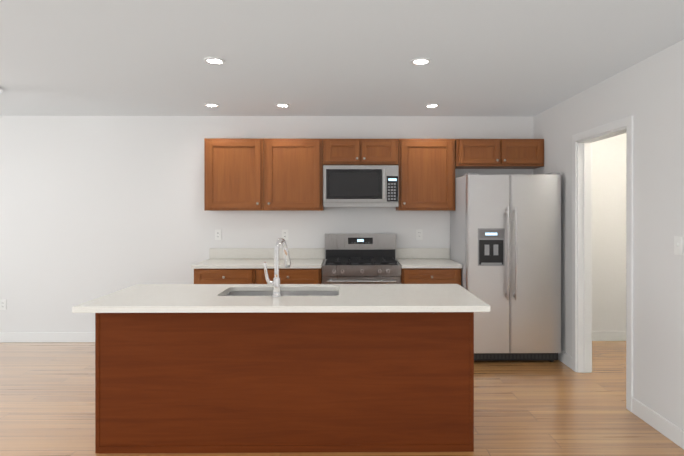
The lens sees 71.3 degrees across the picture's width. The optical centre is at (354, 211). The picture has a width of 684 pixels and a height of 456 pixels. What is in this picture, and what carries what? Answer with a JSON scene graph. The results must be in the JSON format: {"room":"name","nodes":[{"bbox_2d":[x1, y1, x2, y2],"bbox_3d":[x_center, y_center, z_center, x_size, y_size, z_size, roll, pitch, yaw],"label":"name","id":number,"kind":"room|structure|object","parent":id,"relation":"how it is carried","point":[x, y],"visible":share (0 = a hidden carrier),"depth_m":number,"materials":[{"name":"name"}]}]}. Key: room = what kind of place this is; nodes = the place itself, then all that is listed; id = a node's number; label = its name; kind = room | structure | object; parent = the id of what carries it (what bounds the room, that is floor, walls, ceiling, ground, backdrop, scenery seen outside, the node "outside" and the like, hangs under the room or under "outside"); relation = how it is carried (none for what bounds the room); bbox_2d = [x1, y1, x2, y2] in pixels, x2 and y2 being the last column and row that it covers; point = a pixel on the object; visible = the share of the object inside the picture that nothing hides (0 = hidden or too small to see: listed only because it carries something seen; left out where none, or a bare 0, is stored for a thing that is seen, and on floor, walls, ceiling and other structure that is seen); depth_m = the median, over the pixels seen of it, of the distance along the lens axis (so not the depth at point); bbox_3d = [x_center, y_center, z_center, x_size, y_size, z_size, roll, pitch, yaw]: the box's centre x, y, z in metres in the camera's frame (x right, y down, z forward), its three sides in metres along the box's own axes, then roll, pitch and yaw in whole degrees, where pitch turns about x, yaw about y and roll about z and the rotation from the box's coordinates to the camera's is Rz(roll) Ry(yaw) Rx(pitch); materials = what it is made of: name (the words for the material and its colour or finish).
{"room":"kitchen","nodes":[
{"label":"kitchen","id":0,"kind":"room"},
{"bbox_2d":[0,116,626,331],"bbox_3d":[-1.030,0.194,5.381,9.350,2.510,0.150,0,0,-1],"label":"wall","id":1,"kind":"structure","parent":0,"point":[93,207],"depth_m":5.29,"materials":[{"name":"white paint"}]},
{"bbox_2d":[0,299,5,309],"bbox_3d":[-3.894,1.032,5.276,0.070,0.116,0.008,0,0,-1],"label":"electrical outlet plate","id":2,"kind":"object","parent":1,"relation":"attached to","point":[2,304],"visible":1,"depth_m":5.27,"materials":[{"name":"white plastic"}]},
{"bbox_2d":[215,230,220,239],"bbox_3d":[-1.519,0.259,5.297,0.070,0.116,0.008,0,0,-1],"label":"electrical outlet plate","id":3,"kind":"object","parent":1,"relation":"attached to","point":[217,234],"visible":1,"depth_m":5.29,"materials":[{"name":"white plastic"}]},
{"bbox_2d":[204,138,263,210],"bbox_3d":[-1.268,-0.387,5.124,0.620,0.756,0.351,0,0,-1],"label":"upper cabinet","id":4,"kind":"object","parent":1,"relation":"attached to","point":[233,174],"visible":0.94,"depth_m":4.99,"materials":[{"name":"brown wood"}]},
{"bbox_2d":[282,229,287,239],"bbox_3d":[-0.776,0.259,5.304,0.070,0.116,0.008,0,0,-1],"label":"electrical outlet plate","id":5,"kind":"object","parent":1,"relation":"attached to","point":[284,234],"visible":1,"depth_m":5.30,"materials":[{"name":"white plastic"}]},
{"bbox_2d":[264,139,323,210],"bbox_3d":[-0.647,-0.387,5.130,0.616,0.756,0.351,0,0,-1],"label":"upper cabinet","id":6,"kind":"object","parent":1,"relation":"attached to","point":[293,174],"visible":1,"depth_m":5.00,"materials":[{"name":"brown wood"}]},
{"bbox_2d":[0,331,625,342],"bbox_3d":[-1.029,1.394,5.301,8.750,0.110,0.014,0,0,-1],"label":"baseboard","id":7,"kind":"structure","parent":1,"relation":"attached to","point":[90,336],"depth_m":5.27,"materials":[{"name":"white paint"}]},
{"bbox_2d":[323,139,397,164],"bbox_3d":[0.059,-0.629,5.136,0.791,0.273,0.351,0,0,-1],"label":"upper cabinet","id":8,"kind":"object","parent":1,"relation":"attached to","point":[360,151],"visible":0.94,"depth_m":5.00,"materials":[{"name":"brown wood"}]},
{"bbox_2d":[323,165,397,206],"bbox_3d":[0.061,-0.261,5.086,0.775,0.428,0.453,0,0,-1],"label":"over-the-range microwave","id":9,"kind":"object","parent":8,"relation":"attached to","point":[360,185],"visible":1,"depth_m":4.91,"materials":[{"name":"silver metal"}]},
{"bbox_2d":[416,229,422,239],"bbox_3d":[0.720,0.259,5.318,0.070,0.116,0.008,0,0,-1],"label":"electrical outlet plate","id":10,"kind":"object","parent":1,"relation":"attached to","point":[419,234],"visible":1,"depth_m":5.32,"materials":[{"name":"white plastic"}]},
{"bbox_2d":[396,139,454,210],"bbox_3d":[0.757,-0.387,5.143,0.598,0.756,0.351,0,0,-1],"label":"upper cabinet","id":11,"kind":"object","parent":1,"relation":"attached to","point":[426,174],"visible":0.98,"depth_m":5.01,"materials":[{"name":"brown wood"}]},
{"bbox_2d":[455,139,543,168],"bbox_3d":[1.529,-0.620,5.150,0.931,0.291,0.351,0,0,-1],"label":"upper cabinet","id":12,"kind":"object","parent":1,"relation":"attached to","point":[499,153],"visible":0.96,"depth_m":5.01,"materials":[{"name":"brown wood"}]},
{"bbox_2d":[0,341,683,455],"bbox_3d":[-0.994,1.516,1.634,9.350,0.120,7.950,0,0,-1],"label":"floor","id":13,"kind":"structure","parent":0,"point":[521,407],"depth_m":3.50,"materials":[{"name":"brown wood"}]},
{"bbox_2d":[194,269,255,283],"bbox_3d":[-1.289,1.005,4.980,0.607,0.889,0.644,0,0,-1],"label":"base cabinet","id":14,"kind":"object","parent":13,"relation":"on","point":[224,276],"visible":0.25,"depth_m":4.69,"materials":[{"name":"brown wood"}]},
{"bbox_2d":[92,312,473,453],"bbox_3d":[-0.423,1.009,3.170,2.286,0.888,0.599,0,0,-1],"label":"kitchen island","id":15,"kind":"object","parent":13,"relation":"on","point":[233,368],"depth_m":2.88,"materials":[{"name":"brown wood"}]},
{"bbox_2d":[72,284,490,311],"bbox_3d":[-0.409,0.546,3.060,2.332,0.034,0.805,0,0,-1],"label":"island countertop","id":16,"kind":"structure","parent":15,"relation":"on","point":[141,297],"depth_m":2.83,"materials":[{"name":"white stone"}]},
{"bbox_2d":[264,238,290,297],"bbox_3d":[-0.487,0.348,3.007,0.146,0.359,0.202,0,0,-1],"label":"pull-down faucet","id":17,"kind":"object","parent":16,"relation":"on","point":[275,283],"visible":1,"depth_m":2.92,"materials":[{"name":"silver metal"}]},
{"bbox_2d":[224,288,335,295],"bbox_3d":[-0.488,0.655,3.172,0.804,0.209,0.406,0,0,-1],"label":"sink","id":18,"kind":"object","parent":16,"relation":"in","point":[235,291],"depth_m":3.37,"materials":[{"name":"silver metal"}]},
{"bbox_2d":[256,268,321,283],"bbox_3d":[-0.659,1.005,4.986,0.648,0.889,0.644,0,0,-1],"label":"base cabinet","id":19,"kind":"object","parent":13,"relation":"on","point":[302,276],"visible":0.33,"depth_m":4.70,"materials":[{"name":"brown wood"}]},
{"bbox_2d":[191,248,462,268],"bbox_3d":[-0.275,0.485,4.995,2.665,0.150,0.632,0,0,-1],"label":"countertop","id":20,"kind":"structure","parent":19,"relation":"on","point":[252,258],"depth_m":5.28,"materials":[{"name":"white stone"}]},
{"bbox_2d":[322,234,400,283],"bbox_3d":[0.063,0.847,4.952,0.776,1.205,0.632,0,0,-1],"label":"gas range","id":21,"kind":"object","parent":13,"relation":"on","point":[360,258],"visible":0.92,"depth_m":4.87,"materials":[{"name":"silver metal"}]},
{"bbox_2d":[400,268,460,285],"bbox_3d":[0.756,1.005,4.999,0.593,0.889,0.644,0,0,-1],"label":"base cabinet","id":22,"kind":"object","parent":13,"relation":"on","point":[430,276],"visible":0.31,"depth_m":4.71,"materials":[{"name":"brown wood"}]},
{"bbox_2d":[450,173,560,361],"bbox_3d":[1.509,0.541,4.873,0.890,1.818,0.874,0,0,-1],"label":"fridge","id":23,"kind":"object","parent":13,"relation":"on","point":[505,241],"visible":0.92,"depth_m":4.51,"materials":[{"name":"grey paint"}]},
{"bbox_2d":[0,0,683,116],"bbox_3d":[-0.994,-1.114,1.629,9.350,0.120,7.950,0,0,-1],"label":"ceiling","id":24,"kind":"structure","parent":0,"point":[509,58],"depth_m":3.19,"materials":[{"name":"grey paint"}]},
{"bbox_2d":[204,103,218,106],"bbox_3d":[-1.424,-1.056,4.746,0.144,0.008,0.144,0,0,-1],"label":"recessed light","id":25,"kind":"object","parent":24,"relation":"in","point":[211,105],"visible":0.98,"depth_m":4.74,"materials":[{"name":"white paint"}]},
{"bbox_2d":[204,57,224,64],"bbox_3d":[-0.983,-1.053,3.339,0.144,0.008,0.144,0,0,-1],"label":"recessed light","id":26,"kind":"object","parent":24,"relation":"in","point":[214,60],"visible":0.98,"depth_m":3.33,"materials":[{"name":"white paint"}]},
{"bbox_2d":[275,104,289,106],"bbox_3d":[-0.720,-1.056,4.753,0.144,0.008,0.144,0,0,-1],"label":"recessed light","id":27,"kind":"object","parent":24,"relation":"in","point":[282,105],"visible":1,"depth_m":4.75,"materials":[{"name":"white paint"}]},
{"bbox_2d":[410,58,430,64],"bbox_3d":[0.464,-1.053,3.353,0.144,0.008,0.144,0,0,-1],"label":"recessed light","id":28,"kind":"object","parent":24,"relation":"in","point":[421,61],"visible":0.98,"depth_m":3.35,"materials":[{"name":"white paint"}]},
{"bbox_2d":[425,104,439,107],"bbox_3d":[0.774,-1.056,4.767,0.144,0.008,0.144,0,0,-1],"label":"recessed light","id":29,"kind":"object","parent":24,"relation":"in","point":[432,105],"visible":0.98,"depth_m":4.75,"materials":[{"name":"white paint"}]},
{"bbox_2d":[533,39,683,429],"bbox_3d":[2.091,0.201,1.660,0.120,2.510,7.350,0,0,-1],"label":"wall","id":30,"kind":"structure","parent":0,"point":[648,93],"depth_m":3.26,"materials":[{"name":"white paint"}]},
{"bbox_2d":[572,115,633,411],"bbox_3d":[2.070,0.378,3.906,0.152,2.147,0.924,0,0,-1],"label":"door frame","id":31,"kind":"structure","parent":30,"relation":"attached to","point":[582,142],"depth_m":4.29,"materials":[{"name":"white paint"}]},
{"bbox_2d":[558,350,683,448],"bbox_3d":[2.091,1.401,1.655,0.148,0.110,7.336,0,0,-1],"label":"baseboard","id":32,"kind":"structure","parent":30,"relation":"attached to","point":[661,424],"depth_m":3.19,"materials":[{"name":"white paint"}]},
{"bbox_2d":[674,236,682,254],"bbox_3d":[2.011,0.213,2.970,0.014,0.116,0.070,0,0,-1],"label":"switch plate","id":33,"kind":"object","parent":30,"relation":"attached to","point":[678,245],"visible":1,"depth_m":2.96,"materials":[{"name":"white plastic"}]}
]}

